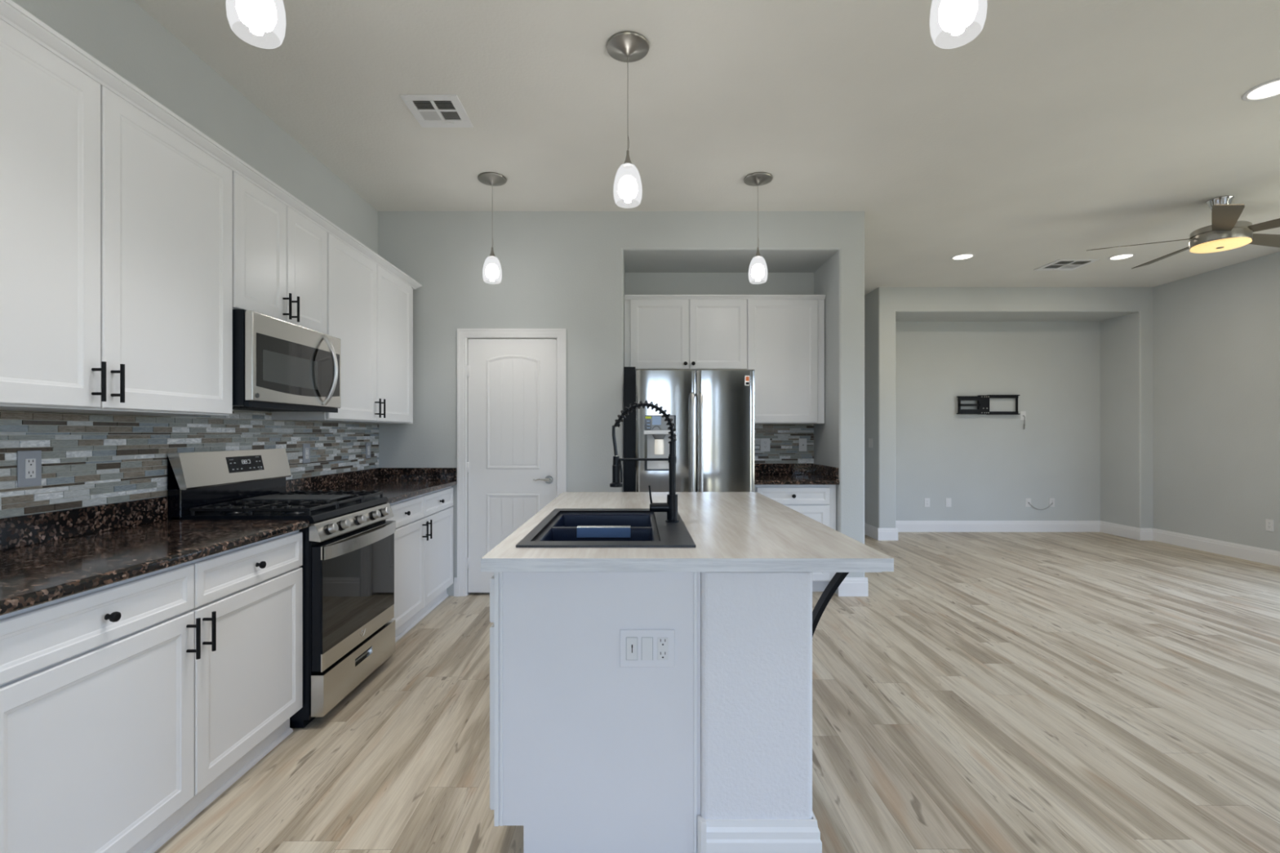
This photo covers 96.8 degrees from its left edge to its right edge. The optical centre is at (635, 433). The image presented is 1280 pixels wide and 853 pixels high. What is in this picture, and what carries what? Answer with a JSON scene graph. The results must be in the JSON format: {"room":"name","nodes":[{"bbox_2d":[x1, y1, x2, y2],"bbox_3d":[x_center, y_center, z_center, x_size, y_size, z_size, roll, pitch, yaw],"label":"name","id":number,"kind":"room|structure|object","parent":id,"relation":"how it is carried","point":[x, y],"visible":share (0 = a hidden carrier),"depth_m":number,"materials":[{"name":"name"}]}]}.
{"room":"kitchen","nodes":[
{"label":"kitchen","id":0,"kind":"room"},
{"bbox_2d":[0,0,377,519],"bbox_3d":[-2.130,-0.236,0.902,0.150,3.067,7.504,0,0,0],"label":"wall","id":1,"kind":"structure","parent":0,"point":[121,35],"depth_m":2.67,"materials":[{"name":"paint"}]},
{"bbox_2d":[0,18,232,415],"bbox_3d":[-1.871,-0.612,1.841,0.364,1.073,1.213,0,0,0],"label":"upper cabinet","id":2,"kind":"object","parent":1,"relation":"attached to","point":[116,228],"visible":1,"depth_m":1.85,"materials":[{"name":"white wood"}]},
{"bbox_2d":[0,410,378,518],"bbox_3d":[-2.050,0.080,2.884,0.008,0.388,3.297,0,0,0],"label":"tile backsplash","id":3,"kind":"structure","parent":1,"relation":"attached to","point":[88,460],"depth_m":2.30,"materials":[{"name":"grey tile"}]},
{"bbox_2d":[17,450,41,487],"bbox_3d":[-2.043,0.119,1.917,0.008,0.120,0.074,0,0,0],"label":"wall outlet","id":4,"kind":"object","parent":3,"relation":"attached to","point":[28,462],"visible":1,"depth_m":1.91,"materials":[{"name":"grey plastic"}]},
{"bbox_2d":[25,458,35,478],"bbox_3d":[-2.040,0.119,1.917,0.002,0.066,0.033,0,0,0],"label":"socket","id":5,"kind":"object","parent":4,"relation":"attached to","point":[30,464],"depth_m":1.92,"materials":[{"name":"white plastic"}]},
{"bbox_2d":[302,443,310,463],"bbox_3d":[-2.043,0.125,3.530,0.008,0.120,0.074,0,0,0],"label":"wall outlet","id":6,"kind":"object","parent":3,"relation":"attached to","point":[306,447],"visible":1,"depth_m":3.52,"materials":[{"name":"grey plastic"}]},
{"bbox_2d":[305,448,308,458],"bbox_3d":[-2.040,0.125,3.530,0.002,0.066,0.033,0,0,0],"label":"socket","id":7,"kind":"object","parent":6,"relation":"attached to","point":[306,449],"depth_m":3.53,"materials":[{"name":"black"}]},
{"bbox_2d":[365,442,370,458],"bbox_3d":[-2.043,0.132,4.345,0.008,0.120,0.074,0,0,0],"label":"wall outlet","id":8,"kind":"object","parent":3,"relation":"attached to","point":[367,444],"visible":1,"depth_m":4.33,"materials":[{"name":"grey plastic"}]},
{"bbox_2d":[367,446,369,454],"bbox_3d":[-2.040,0.132,4.345,0.002,0.066,0.033,0,0,0],"label":"socket","id":9,"kind":"object","parent":8,"relation":"attached to","point":[368,447],"depth_m":4.34,"materials":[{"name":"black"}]},
{"bbox_2d":[232,171,327,334],"bbox_3d":[-1.871,-0.843,2.824,0.364,0.610,0.750,0,0,0],"label":"upper cabinet","id":10,"kind":"object","parent":1,"relation":"attached to","point":[280,255],"visible":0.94,"depth_m":2.74,"materials":[{"name":"white wood"}]},
{"bbox_2d":[232,309,340,413],"bbox_3d":[-1.815,-0.325,2.825,0.473,0.420,0.744,0,0,0],"label":"microwave","id":11,"kind":"object","parent":10,"relation":"attached to","point":[278,365],"visible":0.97,"depth_m":2.67,"materials":[{"name":"silver metal"}]},
{"bbox_2d":[271,232,413,423],"bbox_3d":[-1.871,-0.612,3.834,0.364,1.073,1.269,0,0,0],"label":"upper cabinet","id":12,"kind":"object","parent":1,"relation":"attached to","point":[370,308],"visible":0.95,"depth_m":3.67,"materials":[{"name":"white wood"}]},
{"bbox_2d":[0,0,422,289],"bbox_3d":[-1.875,-1.155,2.878,0.352,0.045,3.286,0,0,0],"label":"crown molding","id":13,"kind":"structure","parent":12,"relation":"attached to","point":[11,13],"depth_m":2.06,"materials":[{"name":"white wood"}]},
{"bbox_2d":[377,211,864,595],"bbox_3d":[-0.112,-0.236,4.917,3.887,3.067,0.766,0,0,0],"label":"wall","id":14,"kind":"structure","parent":0,"point":[574,272],"depth_m":4.53,"materials":[{"name":"paint"}]},
{"bbox_2d":[453,577,457,596],"bbox_3d":[-0.771,1.224,4.526,1.347,0.147,0.016,0,0,0],"label":"baseboard","id":15,"kind":"structure","parent":14,"relation":"attached to","point":[455,578],"depth_m":4.52,"materials":[{"name":"white wood"}]},
{"bbox_2d":[457,328,566,596],"bbox_3d":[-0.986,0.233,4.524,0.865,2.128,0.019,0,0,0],"label":"trim","id":16,"kind":"structure","parent":14,"relation":"attached to","point":[462,334],"depth_m":4.52,"materials":[{"name":"white wood"}]},
{"bbox_2d":[466,338,556,592],"bbox_3d":[-0.989,0.260,4.534,0.714,2.030,0.097,0,0,0],"label":"door","id":17,"kind":"structure","parent":14,"relation":"in","point":[512,462],"depth_m":4.55,"materials":[{"name":"white wood"}]},
{"bbox_2d":[624,299,746,373],"bbox_3d":[0.428,-0.850,4.999,1.047,0.617,0.358,0,0,0],"label":"upper cabinet","id":18,"kind":"object","parent":14,"relation":"attached to","point":[695,335],"visible":0.99,"depth_m":4.86,"materials":[{"name":"white wood"}]},
{"bbox_2d":[754,424,813,463],"bbox_3d":[1.276,0.096,5.175,0.692,0.356,0.008,0,0,0],"label":"tile backsplash","id":19,"kind":"structure","parent":14,"relation":"attached to","point":[784,438],"depth_m":5.17,"materials":[{"name":"grey tile"}]},
{"bbox_2d":[760,438,769,451],"bbox_3d":[1.178,0.107,5.168,0.088,0.120,0.008,0,0,0],"label":"wall outlet","id":20,"kind":"object","parent":19,"relation":"attached to","point":[764,442],"visible":1,"depth_m":5.17,"materials":[{"name":"white plastic"}]},
{"bbox_2d":[763,441,767,448],"bbox_3d":[1.178,0.107,5.165,0.033,0.066,0.002,0,0,0],"label":"socket","id":21,"kind":"object","parent":20,"relation":"attached to","point":[765,443],"depth_m":5.16,"materials":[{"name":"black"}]},
{"bbox_2d":[799,438,806,451],"bbox_3d":[1.520,0.107,5.163,0.070,0.115,0.018,0,0,0],"label":"wall plate","id":22,"kind":"object","parent":19,"relation":"attached to","point":[802,442],"visible":1,"depth_m":5.17,"materials":[{"name":"white plastic"}]},
{"bbox_2d":[746,299,824,424],"bbox_3d":[1.285,-0.621,5.014,0.664,1.075,0.328,0,0,0],"label":"upper cabinet","id":23,"kind":"object","parent":14,"relation":"attached to","point":[785,338],"visible":0.9,"depth_m":4.86,"materials":[{"name":"white wood"}]},
{"bbox_2d":[624,294,826,299],"bbox_3d":[0.761,-1.162,4.854,1.713,0.034,0.030,0,0,0],"label":"crown molding","id":24,"kind":"structure","parent":23,"relation":"on","point":[626,296],"depth_m":4.84,"materials":[{"name":"white wood"}]},
{"bbox_2d":[133,0,1279,295],"bbox_3d":[2.150,-1.830,3.450,8.900,0.120,12.700,0,0,0],"label":"ceiling","id":25,"kind":"structure","parent":0,"point":[1064,129],"depth_m":3.16,"materials":[{"name":"paint"}]},
{"bbox_2d":[225,0,286,48],"bbox_3d":[-1.000,-1.409,1.500,0.198,0.721,0.198,0,0,0],"label":"pendant light","id":26,"kind":"object","parent":25,"relation":"hanging from","point":[261,24],"visible":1,"depth_m":1.48,"materials":[{"name":"white glass"}]},
{"bbox_2d":[400,94,473,127],"bbox_3d":[-1.083,-1.763,3.125,0.297,0.014,0.310,0,0,0],"label":"ceiling vent","id":27,"kind":"object","parent":25,"relation":"in","point":[429,110],"visible":1,"depth_m":3.10,"materials":[{"name":"grey metal"}]},
{"bbox_2d":[477,172,506,284],"bbox_3d":[-0.996,-1.409,3.950,0.198,0.721,0.198,0,0,0],"label":"pendant light","id":28,"kind":"object","parent":25,"relation":"hanging from","point":[491,270],"visible":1,"depth_m":3.91,"materials":[{"name":"white glass"}]},
{"bbox_2d":[606,31,649,208],"bbox_3d":[-0.036,-1.409,2.600,0.198,0.721,0.198,0,0,0],"label":"pendant light","id":29,"kind":"object","parent":25,"relation":"hanging from","point":[627,46],"visible":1,"depth_m":2.56,"materials":[{"name":"white glass"}]},
{"bbox_2d":[743,172,772,284],"bbox_3d":[0.850,-1.409,3.950,0.198,0.721,0.198,0,0,0],"label":"pendant light","id":30,"kind":"object","parent":25,"relation":"hanging from","point":[757,269],"visible":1,"depth_m":3.91,"materials":[{"name":"white glass"}]},
{"bbox_2d":[929,0,987,48],"bbox_3d":[0.850,-1.409,1.500,0.198,0.721,0.198,0,0,0],"label":"pendant light","id":31,"kind":"object","parent":25,"relation":"hanging from","point":[953,24],"visible":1,"depth_m":1.48,"materials":[{"name":"white glass"}]},
{"bbox_2d":[951,253,975,260],"bbox_3d":[3.280,-1.766,5.700,0.214,0.007,0.214,0,0,0],"label":"recessed light","id":32,"kind":"object","parent":25,"relation":"in","point":[968,255],"visible":1,"depth_m":5.70,"materials":[{"name":"white"}]},
{"bbox_2d":[1033,259,1099,270],"bbox_3d":[4.515,-1.763,5.970,0.410,0.014,0.380,0,0,0],"label":"ceiling vent","id":33,"kind":"object","parent":25,"relation":"in","point":[1060,264],"visible":1,"depth_m":5.95,"materials":[{"name":"grey metal"}]},
{"bbox_2d":[1107,253,1135,260],"bbox_3d":[4.870,-1.766,5.700,0.214,0.007,0.214,0,0,0],"label":"recessed light","id":34,"kind":"object","parent":25,"relation":"in","point":[1122,256],"visible":1,"depth_m":5.70,"materials":[{"name":"white"}]},
{"bbox_2d":[1086,195,1279,269],"bbox_3d":[4.442,-1.585,4.336,1.552,0.371,1.534,0,0,0],"label":"ceiling fan","id":35,"kind":"object","parent":25,"relation":"hanging from","point":[1225,233],"visible":1,"depth_m":4.21,"materials":[{"name":"silver metal"}]},
{"bbox_2d":[1241,78,1279,101],"bbox_3d":[3.270,-1.766,2.920,0.214,0.007,0.214,0,0,0],"label":"recessed light","id":36,"kind":"object","parent":25,"relation":"in","point":[1270,89],"visible":1,"depth_m":2.95,"materials":[{"name":"white"}]},
{"bbox_2d":[153,532,1279,852],"bbox_3d":[2.150,1.357,1.200,8.900,0.120,17.200,0,0,0],"label":"floor","id":37,"kind":"structure","parent":0,"point":[987,692],"depth_m":2.54,"materials":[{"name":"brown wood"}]},
{"bbox_2d":[0,529,302,852],"bbox_3d":[-1.728,0.855,1.855,0.649,0.884,1.239,0,0,0],"label":"base cabinet","id":38,"kind":"object","parent":37,"relation":"on","point":[128,707],"visible":0.99,"depth_m":1.68,"materials":[{"name":"white wood"}]},
{"bbox_2d":[0,496,309,615],"bbox_3d":[-1.737,0.343,1.855,0.634,0.136,1.239,0,0,0],"label":"countertop","id":39,"kind":"structure","parent":38,"relation":"on","point":[46,557],"depth_m":1.90,"materials":[{"name":"stone"}]},
{"bbox_2d":[167,448,395,728],"bbox_3d":[-1.685,0.692,2.855,0.717,1.211,0.754,0,0,0],"label":"gas range","id":40,"kind":"object","parent":37,"relation":"on","point":[348,627],"visible":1,"depth_m":2.69,"materials":[{"name":"silver metal"}]},
{"bbox_2d":[171,497,388,523],"bbox_3d":[-1.714,0.377,2.855,0.623,0.031,0.750,0,0,0],"label":"cooktop","id":41,"kind":"object","parent":40,"relation":"in","point":[333,513],"depth_m":2.57,"materials":[{"name":"black metal"}]},
{"bbox_2d":[386,485,453,642],"bbox_3d":[-1.728,0.855,3.885,0.649,0.884,1.294,0,0,0],"label":"base cabinet","id":42,"kind":"object","parent":37,"relation":"on","point":[424,533],"visible":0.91,"depth_m":3.85,"materials":[{"name":"white wood"}]},
{"bbox_2d":[285,467,457,503],"bbox_3d":[-1.737,0.343,3.885,0.634,0.136,1.297,0,0,0],"label":"countertop","id":43,"kind":"structure","parent":42,"relation":"on","point":[397,484],"depth_m":4.07,"materials":[{"name":"stone"}]},
{"bbox_2d":[489,572,700,852],"bbox_3d":[-0.123,0.853,2.567,0.630,0.888,1.765,0,0,0],"label":"base cabinet","id":44,"kind":"object","parent":37,"relation":"on","point":[589,753],"visible":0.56,"depth_m":1.69,"materials":[{"name":"white wood"}]},
{"bbox_2d":[619,629,675,666],"bbox_3d":[0.035,0.638,1.685,0.163,0.111,0.010,0,0,0],"label":"switch plate","id":45,"kind":"object","parent":44,"relation":"attached to","point":[637,647],"visible":1,"depth_m":1.68,"materials":[{"name":"grey plastic"}]},
{"bbox_2d":[657,637,668,659],"bbox_3d":[0.081,0.638,1.683,0.032,0.066,0.002,0,0,0],"label":"socket","id":46,"kind":"object","parent":45,"relation":"attached to","point":[662,642],"depth_m":1.68,"materials":[{"name":"white plastic"}]},
{"bbox_2d":[480,492,893,572],"bbox_3d":[0.149,0.385,2.572,1.194,0.046,1.856,0,0,0],"label":"countertop","id":47,"kind":"structure","parent":44,"relation":"on","point":[730,531],"depth_m":1.78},
{"bbox_2d":[515,508,695,547],"bbox_3d":[-0.095,0.455,2.235,0.569,0.201,0.876,0,0,0],"label":"sink","id":48,"kind":"object","parent":47,"relation":"in","point":[648,529],"depth_m":2.20,"materials":[{"name":"black"}]},
{"bbox_2d":[609,400,679,522],"bbox_3d":[0.035,0.111,2.276,0.278,0.485,0.054,0,0,0],"label":"kitchen faucet","id":49,"kind":"object","parent":47,"relation":"on","point":[670,507],"visible":1,"depth_m":2.27,"materials":[{"name":"black metal"}]},
{"bbox_2d":[635,368,754,492],"bbox_3d":[0.457,0.405,4.702,0.907,1.784,0.855,0,0,0],"label":"refrigerator","id":50,"kind":"object","parent":37,"relation":"on","point":[712,411],"visible":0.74,"depth_m":4.33,"materials":[{"name":"silver metal"}]},
{"bbox_2d":[623,366,635,492],"bbox_3d":[-0.049,0.380,4.610,0.094,1.834,0.020,0,0,0],"label":"filler panel","id":51,"kind":"object","parent":50,"relation":"part of","point":[628,371],"visible":0.64,"depth_m":4.60,"materials":[{"name":"black metal"}]},
{"bbox_2d":[745,376,749,381],"bbox_3d":[0.851,-0.414,4.331,0.026,0.033,0.001,0,0,0],"label":"print","id":52,"kind":"object","parent":50,"relation":"on","point":[747,378],"depth_m":4.33,"materials":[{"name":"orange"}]},
{"bbox_2d":[697,572,822,852],"bbox_3d":[0.362,0.853,2.562,0.358,0.888,1.823,0,0,0],"label":"wall","id":53,"kind":"structure","parent":37,"relation":"on","point":[756,628],"depth_m":1.67,"materials":[{"name":"white paint"}]},
{"bbox_2d":[812,572,848,636],"bbox_3d":[0.625,0.613,1.871,0.200,0.408,0.042,0,0,0],"label":"bracket","id":54,"kind":"object","parent":53,"relation":"attached to","point":[838,577],"visible":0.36,"depth_m":1.85,"materials":[{"name":"black metal"}]},
{"bbox_2d":[754,484,835,591],"bbox_3d":[1.272,0.855,4.859,0.693,0.884,0.638,0,0,0],"label":"base cabinet","id":55,"kind":"object","parent":37,"relation":"on","point":[816,502],"visible":0.35,"depth_m":4.57,"materials":[{"name":"white wood"}]},
{"bbox_2d":[754,463,839,484],"bbox_3d":[1.274,0.343,4.854,0.699,0.136,0.649,0,0,0],"label":"countertop","id":56,"kind":"structure","parent":55,"relation":"on","point":[764,473],"depth_m":4.93,"materials":[{"name":"stone"}]},
{"bbox_2d":[864,287,1152,528],"bbox_3d":[4.673,-0.236,8.245,3.453,3.067,2.710,0,0,0],"label":"wall","id":57,"kind":"structure","parent":0,"point":[1078,361],"depth_m":7.48,"materials":[{"name":"paint"}]},
{"bbox_2d":[924,497,929,506],"bbox_3d":[3.834,0.912,7.476,0.070,0.115,0.008,0,0,0],"label":"wall outlet","id":58,"kind":"object","parent":57,"relation":"attached to","point":[926,500],"visible":1,"depth_m":7.47,"materials":[{"name":"white plastic"}]},
{"bbox_2d":[946,497,951,506],"bbox_3d":[4.115,0.912,7.476,0.070,0.115,0.008,0,0,0],"label":"wall plate","id":59,"kind":"object","parent":57,"relation":"attached to","point":[948,500],"visible":1,"depth_m":7.47,"materials":[{"name":"white plastic"}]},
{"bbox_2d":[956,395,1019,414],"bbox_3d":[4.611,-0.372,7.445,0.809,0.258,0.070,0,0,0],"label":"tv wall mount","id":60,"kind":"object","parent":57,"relation":"attached to","point":[983,401],"depth_m":7.43,"materials":[{"name":"black metal"}]},
{"bbox_2d":[864,520,1152,540],"bbox_3d":[4.593,1.224,8.237,3.323,0.147,2.726,0,0,0],"label":"baseboard","id":61,"kind":"structure","parent":57,"relation":"attached to","point":[1131,532],"depth_m":7.46,"materials":[{"name":"white wood"}]},
{"bbox_2d":[1020,411,1026,429],"bbox_3d":[5.095,-0.170,7.463,0.070,0.235,0.034,0,0,0],"label":"wall plate","id":62,"kind":"object","parent":57,"relation":"attached to","point":[1023,414],"visible":1,"depth_m":7.47,"materials":[{"name":"white plastic"}]},
{"bbox_2d":[1025,497,1031,506],"bbox_3d":[5.164,0.912,7.471,0.070,0.115,0.018,0,0,0],"label":"wall plate","id":63,"kind":"object","parent":57,"relation":"attached to","point":[1028,500],"visible":1,"depth_m":7.47,"materials":[{"name":"white plastic"}]},
{"bbox_2d":[1048,497,1054,506],"bbox_3d":[5.475,0.912,7.476,0.070,0.115,0.008,0,0,0],"label":"wall outlet","id":64,"kind":"object","parent":57,"relation":"attached to","point":[1051,500],"visible":1,"depth_m":7.47,"materials":[{"name":"white plastic"}]},
{"bbox_2d":[1152,251,1279,551],"bbox_3d":[6.335,-0.236,2.020,0.130,3.067,9.740,0,0,0],"label":"wall","id":65,"kind":"structure","parent":0,"point":[1216,332],"depth_m":6.12,"materials":[{"name":"paint"}]},
{"bbox_2d":[1152,528,1279,566],"bbox_3d":[6.262,1.224,2.095,0.016,0.147,9.590,0,0,0],"label":"baseboard","id":66,"kind":"structure","parent":65,"relation":"attached to","point":[1265,556],"depth_m":6.09,"materials":[{"name":"white wood"}]},
{"bbox_2d":[1265,519,1273,531],"bbox_3d":[6.266,0.909,5.620,0.008,0.115,0.070,0,0,0],"label":"wall outlet","id":67,"kind":"object","parent":65,"relation":"attached to","point":[1268,522],"visible":1,"depth_m":5.62,"materials":[{"name":"white plastic"}]},
{"bbox_2d":[1267,521,1271,528],"bbox_3d":[6.263,0.909,5.620,0.002,0.066,0.033,0,0,0],"label":"socket","id":68,"kind":"object","parent":67,"relation":"attached to","point":[1268,522],"depth_m":5.62,"materials":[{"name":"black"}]},
{"bbox_3d":[2.380,-0.237,7.510,1.335,3.067,4.420,0,0,0],"label":"wall","id":69,"kind":"structure","parent":0,"visible":0},
{"bbox_2d":[837,576,868,596],"bbox_3d":[1.730,1.224,7.059,0.235,0.147,5.082,0,0,0],"label":"baseboard","id":70,"kind":"structure","parent":69,"relation":"attached to","point":[850,586],"depth_m":4.52,"materials":[{"name":"white wood"}]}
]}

